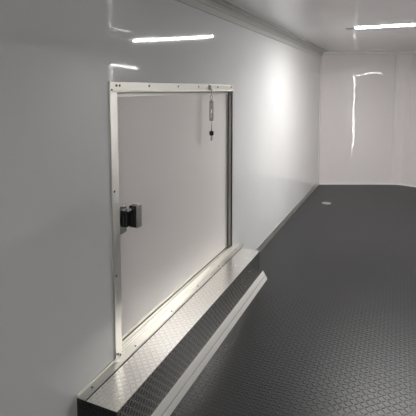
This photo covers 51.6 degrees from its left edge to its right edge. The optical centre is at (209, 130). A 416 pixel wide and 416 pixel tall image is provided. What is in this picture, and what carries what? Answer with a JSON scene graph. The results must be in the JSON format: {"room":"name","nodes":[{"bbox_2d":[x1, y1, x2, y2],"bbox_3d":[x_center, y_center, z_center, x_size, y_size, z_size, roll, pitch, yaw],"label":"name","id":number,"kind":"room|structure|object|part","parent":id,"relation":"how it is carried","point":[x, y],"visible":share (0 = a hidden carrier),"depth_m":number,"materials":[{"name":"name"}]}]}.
{"room":"cargo trailer interior","nodes":[
{"label":"cargo trailer interior","id":0,"kind":"room"},
{"bbox_2d":[0,0,320,415],"bbox_3d":[-0.299,0.239,2.289,0.060,2.090,9.880,2,6,24],"label":"wall","id":1,"kind":"structure","parent":0,"point":[59,59],"depth_m":1.74,"materials":[{"name":"white"}]},
{"bbox_2d":[109,82,233,359],"bbox_3d":[-0.126,0.355,2.611,0.105,1.274,1.527,2,6,24],"label":"door","id":2,"kind":"structure","parent":1,"relation":"in","point":[172,185],"depth_m":2.39,"materials":[{"name":"white"}]},
{"bbox_3d":[-0.136,-0.255,2.543,0.027,0.048,1.500,2,6,24],"label":"head frame","id":3,"kind":"part","parent":2,"relation":"part of","materials":[{"name":"white metal"}]},
{"bbox_3d":[-0.133,0.964,2.673,0.022,0.033,1.527,2,6,24],"label":"sill","id":4,"kind":"part","parent":2,"relation":"part of","materials":[{"name":"silver metal"}]},
{"bbox_2d":[208,85,213,140],"bbox_3d":[0.009,-0.117,2.816,0.033,0.366,0.031,2,6,24],"label":"hanging turnbuckle","id":5,"kind":"object","parent":2,"relation":"hanging from","point":[211,103],"visible":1,"depth_m":2.81,"materials":[{"name":"silver metal"}]},
{"bbox_2d":[176,0,326,57],"bbox_3d":[-0.232,-0.750,2.165,0.088,0.098,9.880,2,6,24],"label":"trim","id":6,"kind":"structure","parent":1,"relation":"attached to","point":[226,10],"depth_m":3.45,"materials":[{"name":"grey"}]},
{"bbox_2d":[256,182,318,251],"bbox_3d":[0.976,0.989,5.155,0.012,0.052,3.760,2,6,24],"label":"baseboard","id":7,"kind":"structure","parent":1,"relation":"attached to","point":[265,242],"depth_m":4.85,"materials":[{"name":"silver metal"}]},
{"bbox_2d":[318,58,329,183],"bbox_3d":[1.778,-0.138,6.763,0.170,1.990,0.055,-2,6,-21],"label":"trim","id":8,"kind":"structure","parent":1,"relation":"attached to","point":[325,62],"depth_m":6.76,"materials":[{"name":"white"}]},
{"bbox_2d":[170,185,415,415],"bbox_3d":[0.996,1.326,2.155,2.740,0.050,10.620,2,6,24],"label":"floor","id":9,"kind":"structure","parent":0,"point":[330,330],"depth_m":2.80,"materials":[{"name":"black plastic"}]},
{"bbox_2d":[77,243,266,415],"bbox_3d":[-0.042,1.124,2.586,0.237,0.270,1.925,2,6,24],"label":"step","id":10,"kind":"structure","parent":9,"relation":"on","point":[151,377],"depth_m":2.19,"materials":[{"name":"silver metal"}]},
{"bbox_3d":[-0.451,1.215,1.721,0.196,0.254,0.003,2,6,24],"label":"plate","id":11,"kind":"part","parent":10,"relation":"part of","materials":[{"name":"grey metal"}]},
{"bbox_2d":[229,0,415,51],"bbox_3d":[0.996,-0.804,1.952,2.740,0.050,10.620,2,6,24],"label":"ceiling","id":12,"kind":"structure","parent":0,"point":[322,23],"depth_m":3.67,"materials":[{"name":"white"}]},
{"bbox_2d":[346,24,415,28],"bbox_3d":[1.835,-0.961,3.904,1.156,0.013,0.078,2,6,24],"label":"recessed light","id":13,"kind":"object","parent":12,"relation":"in","point":[406,24],"visible":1,"depth_m":3.98,"materials":[{"name":"white plastic"}]},
{"bbox_2d":[322,54,415,185],"bbox_3d":[3.003,-0.167,6.547,2.620,2.090,0.620,2,6,24],"label":"wall","id":14,"kind":"structure","parent":0,"point":[361,87],"depth_m":6.76,"materials":[{"name":"white"}]},
{"bbox_2d":[319,183,415,186],"bbox_3d":[2.947,0.868,6.586,2.427,0.022,0.494,2,6,24],"label":"baseboard","id":15,"kind":"structure","parent":14,"relation":"attached to","point":[319,183],"depth_m":6.84,"materials":[{"name":"white"}]},
{"bbox_2d":[323,51,415,54],"bbox_3d":[2.945,-1.179,6.387,2.427,0.045,0.503,2,6,24],"label":"trim","id":16,"kind":"structure","parent":14,"relation":"attached to","point":[403,52],"depth_m":6.64,"materials":[{"name":"white"}]},
{"bbox_2d":[391,54,410,183],"bbox_3d":[2.984,-0.184,6.725,0.213,2.090,0.029,2,6,24],"label":"trim","id":17,"kind":"structure","parent":14,"relation":"attached to","point":[403,62],"depth_m":6.72,"materials":[{"name":"white"}]}
]}

